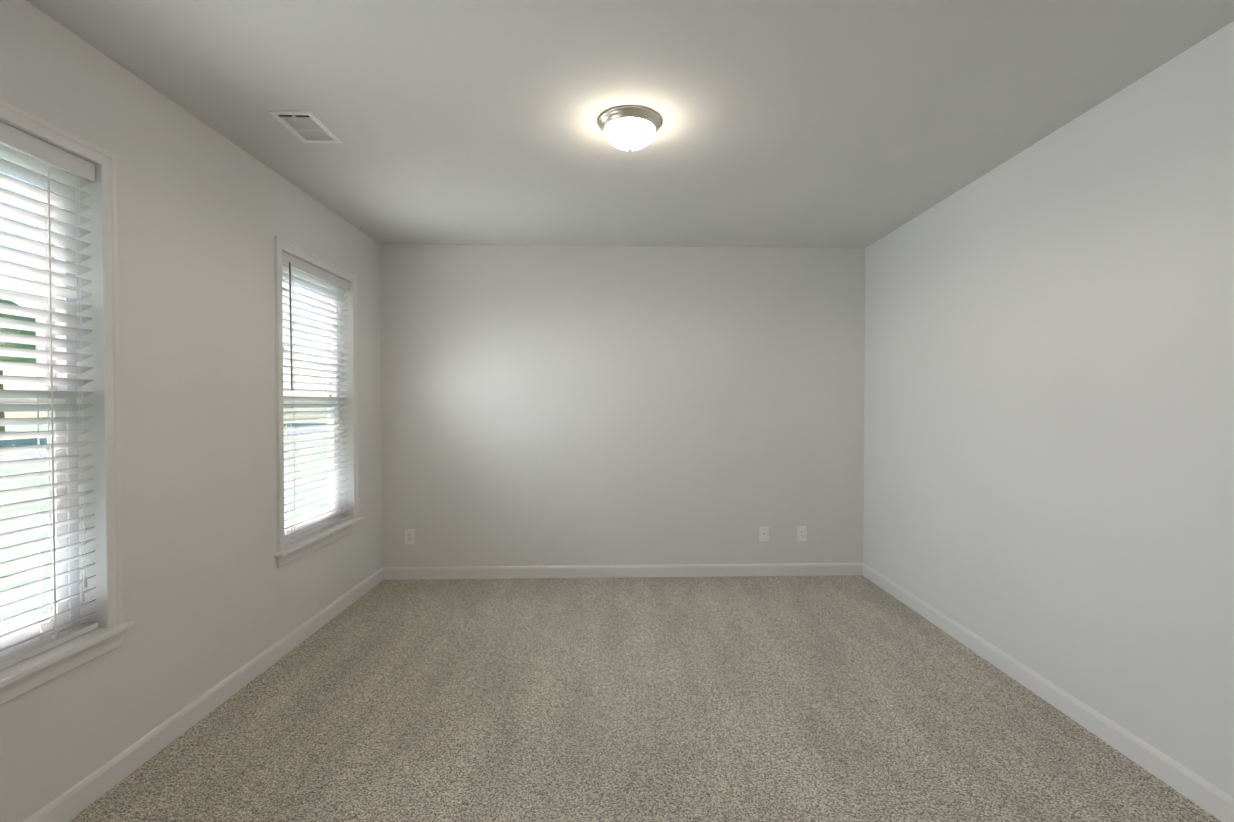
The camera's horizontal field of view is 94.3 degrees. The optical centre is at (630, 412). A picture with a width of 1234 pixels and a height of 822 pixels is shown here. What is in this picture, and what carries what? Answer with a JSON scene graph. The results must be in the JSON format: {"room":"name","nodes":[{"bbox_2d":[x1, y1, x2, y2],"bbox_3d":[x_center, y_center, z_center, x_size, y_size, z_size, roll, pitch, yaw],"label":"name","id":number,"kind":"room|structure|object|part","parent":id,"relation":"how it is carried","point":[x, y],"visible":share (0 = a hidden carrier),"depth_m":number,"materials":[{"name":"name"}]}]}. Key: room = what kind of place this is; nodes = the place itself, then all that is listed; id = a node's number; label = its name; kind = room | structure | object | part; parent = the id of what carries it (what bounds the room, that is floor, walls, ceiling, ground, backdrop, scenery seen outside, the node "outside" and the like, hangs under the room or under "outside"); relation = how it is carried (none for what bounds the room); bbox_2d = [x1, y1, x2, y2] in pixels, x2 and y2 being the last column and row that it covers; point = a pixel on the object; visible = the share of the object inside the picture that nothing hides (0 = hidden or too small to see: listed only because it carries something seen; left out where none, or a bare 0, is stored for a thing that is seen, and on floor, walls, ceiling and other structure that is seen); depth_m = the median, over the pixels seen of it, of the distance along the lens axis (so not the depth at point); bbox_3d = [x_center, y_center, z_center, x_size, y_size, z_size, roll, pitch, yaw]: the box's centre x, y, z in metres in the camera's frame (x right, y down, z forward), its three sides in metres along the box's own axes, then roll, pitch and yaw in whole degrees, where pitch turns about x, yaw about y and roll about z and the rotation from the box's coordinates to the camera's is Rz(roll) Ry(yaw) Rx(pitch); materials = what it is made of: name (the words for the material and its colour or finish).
{"room":"empty bedroom","nodes":[
{"label":"empty bedroom","id":0,"kind":"room"},
{"bbox_2d":[0,0,381,821],"bbox_3d":[-2.034,0.041,1.976,0.160,2.740,5.400,0,1,-2],"label":"wall","id":1,"kind":"structure","parent":0,"point":[214,594],"depth_m":2.52,"materials":[{"name":"paint"}]},
{"bbox_2d":[0,98,124,703],"bbox_3d":[-2.016,-0.032,1.676,0.187,1.860,1.018,0,1,-2],"label":"window","id":2,"kind":"structure","parent":1,"relation":"in","point":[25,120],"depth_m":2.11,"materials":[{"name":"white paint"}]},
{"bbox_3d":[-2.070,-0.049,1.674,0.036,1.557,0.734,0,1,-2],"label":"glass","id":3,"kind":"part","parent":2,"relation":"part of","materials":[{"name":"clear glass"}]},
{"bbox_3d":[-2.062,-0.043,1.674,0.095,1.747,0.910,0,1,-2],"label":"window sash","id":4,"kind":"part","parent":2,"relation":"part of","materials":[{"name":"white plastic"}]},
{"bbox_2d":[0,121,97,669],"bbox_3d":[-1.980,-0.048,1.677,0.078,1.710,0.878,0,1,-2],"label":"window blind","id":5,"kind":"object","parent":2,"relation":"attached to","point":[26,143],"visible":1,"depth_m":1.95,"materials":[{"name":"white plastic"}]},
{"bbox_3d":[-1.933,0.867,1.691,0.022,0.062,1.018,0,1,-2],"label":"window apron","id":6,"kind":"part","parent":2,"relation":"part of","materials":[{"name":"white wood"}]},
{"bbox_2d":[0,620,135,688],"bbox_3d":[-1.966,0.823,1.690,0.138,0.026,1.046,0,1,-2],"label":"window sill","id":7,"kind":"structure","parent":1,"relation":"attached to","point":[11,674],"depth_m":1.93,"materials":[{"name":"white paint"}]},
{"bbox_2d":[23,567,382,821],"bbox_3d":[-1.947,1.360,1.998,0.014,0.100,5.400,0,1,-2],"label":"baseboard","id":8,"kind":"structure","parent":1,"relation":"attached to","point":[78,798],"depth_m":2.49,"materials":[{"name":"white paint"}]},
{"bbox_2d":[274,236,358,567],"bbox_3d":[-2.080,-0.062,3.710,0.187,1.860,1.018,0,1,-2],"label":"window","id":9,"kind":"structure","parent":1,"relation":"in","point":[280,244],"depth_m":4.01,"materials":[{"name":"white paint"}]},
{"bbox_3d":[-2.135,-0.078,3.708,0.036,1.557,0.734,0,1,-2],"label":"glass","id":10,"kind":"part","parent":9,"relation":"part of","materials":[{"name":"clear glass"}]},
{"bbox_3d":[-2.126,-0.073,3.709,0.095,1.747,0.910,0,1,-2],"label":"window sash","id":11,"kind":"part","parent":9,"relation":"part of","materials":[{"name":"white plastic"}]},
{"bbox_2d":[282,251,349,545],"bbox_3d":[-2.044,-0.078,3.711,0.078,1.710,0.878,0,1,-2],"label":"window blind","id":12,"kind":"object","parent":9,"relation":"attached to","point":[292,263],"visible":0.92,"depth_m":3.69,"materials":[{"name":"white plastic"}]},
{"bbox_3d":[-1.998,0.837,3.726,0.022,0.062,1.018,0,1,-2],"label":"window apron","id":13,"kind":"part","parent":9,"relation":"part of","materials":[{"name":"white wood"}]},
{"bbox_2d":[275,516,363,556],"bbox_3d":[-2.030,0.793,3.724,0.138,0.026,1.046,0,1,-2],"label":"window sill","id":14,"kind":"structure","parent":1,"relation":"attached to","point":[308,540],"depth_m":3.61,"materials":[{"name":"white paint"}]},
{"bbox_2d":[380,244,864,566],"bbox_3d":[-0.043,-0.001,4.820,4.320,2.740,0.160,0,1,-2],"label":"wall","id":15,"kind":"structure","parent":0,"point":[548,405],"depth_m":4.74,"materials":[{"name":"paint"}]},
{"bbox_2d":[405,529,414,543],"bbox_3d":[-1.814,1.021,4.695,0.078,0.124,0.009,0,1,-2],"label":"electrical outlet","id":16,"kind":"object","parent":15,"relation":"attached to","point":[409,536],"visible":1,"depth_m":4.69,"materials":[{"name":"white plastic"}]},
{"bbox_2d":[383,563,862,579],"bbox_3d":[-0.040,1.320,4.753,4.000,0.100,0.014,0,1,-2],"label":"baseboard","id":17,"kind":"structure","parent":15,"relation":"attached to","point":[603,571],"depth_m":4.75,"materials":[{"name":"white paint"}]},
{"bbox_2d":[759,527,768,541],"bbox_3d":[1.115,1.019,4.783,0.078,0.124,0.018,0,1,-2],"label":"outlet","id":18,"kind":"object","parent":15,"relation":"attached to","point":[763,533],"visible":1,"depth_m":4.79,"materials":[{"name":"white plastic"}]},
{"bbox_2d":[797,526,806,540],"bbox_3d":[1.434,1.019,4.797,0.078,0.124,0.009,0,1,-2],"label":"electrical outlet","id":19,"kind":"object","parent":15,"relation":"attached to","point":[801,533],"visible":1,"depth_m":4.80,"materials":[{"name":"white plastic"}]},
{"bbox_2d":[26,0,1233,247],"bbox_3d":[0.045,-1.390,2.021,4.320,0.120,5.720,0,1,-2],"label":"ceiling","id":20,"kind":"structure","parent":0,"point":[784,122],"depth_m":2.42,"materials":[{"name":"paint"}]},
{"bbox_2d":[268,111,342,142],"bbox_3d":[-1.521,-1.332,2.691,0.188,0.017,0.300,0,1,-2],"label":"ceiling vent","id":21,"kind":"object","parent":20,"relation":"in","point":[307,126],"visible":1,"depth_m":2.67,"materials":[{"name":"white metal"}]},
{"bbox_2d":[598,105,661,150],"bbox_3d":[-0.004,-1.272,2.642,0.294,0.134,0.294,0,1,-2],"label":"ceiling light","id":22,"kind":"object","parent":20,"relation":"attached to","point":[629,127],"visible":1,"depth_m":2.56,"materials":[{"name":"white glass"}]},
{"bbox_3d":[-0.004,-1.264,2.642,0.230,0.082,0.230,0,1,-2],"label":"lamp shade","id":23,"kind":"part","parent":22,"relation":"part of","materials":[{"name":"white glass"}]},
{"bbox_2d":[68,575,1220,821],"bbox_3d":[0.045,1.459,2.063,4.320,0.100,5.720,0,1,-2],"label":"floor","id":24,"kind":"structure","parent":0,"point":[756,699],"depth_m":2.57,"materials":[{"name":"carpet"}]},
{"bbox_2d":[863,21,1233,797],"bbox_3d":[2.127,0.040,2.028,0.160,2.740,5.560,0,1,-2],"label":"wall","id":25,"kind":"structure","parent":0,"point":[1049,407],"depth_m":2.55,"materials":[{"name":"paint"}]},
{"bbox_2d":[862,563,1233,821],"bbox_3d":[2.037,1.359,2.124,0.014,0.100,5.400,0,1,-2],"label":"baseboard","id":26,"kind":"structure","parent":25,"relation":"attached to","point":[1208,797],"depth_m":2.54,"materials":[{"name":"white paint"}]},
{"label":"outside","id":27,"kind":"structure","parent":0,"visible":0},
{"bbox_2d":[0,421,326,631],"bbox_3d":[-17.038,1.985,4.433,150.000,0.020,150.000,0,1,-2],"label":"lawn","id":28,"kind":"structure","parent":27,"point":[23,606],"depth_m":10.95,"materials":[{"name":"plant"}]},
{"bbox_2d":[0,299,24,343],"bbox_3d":[-41.533,-3.262,33.583,7.072,9.616,6.602,0,1,-2],"label":"tree","id":29,"kind":"object","parent":28,"relation":"on","point":[17,331],"depth_m":35.24,"materials":[{"name":"green plant"}]},
{"bbox_2d":[0,317,35,431],"bbox_3d":[-46.575,-3.514,41.284,7.737,9.893,5.777,0,1,-2],"label":"tree","id":30,"kind":"object","parent":28,"relation":"on","point":[17,345],"depth_m":40.77,"materials":[{"name":"green plant"}]},
{"bbox_2d":[0,427,326,461],"bbox_3d":[-24.035,1.970,4.211,8.000,0.015,150.000,0,1,-2],"label":"street","id":31,"kind":"structure","parent":28,"relation":"on","point":[21,457],"depth_m":22.87,"materials":[{"name":"grey asphalt"}]}
]}

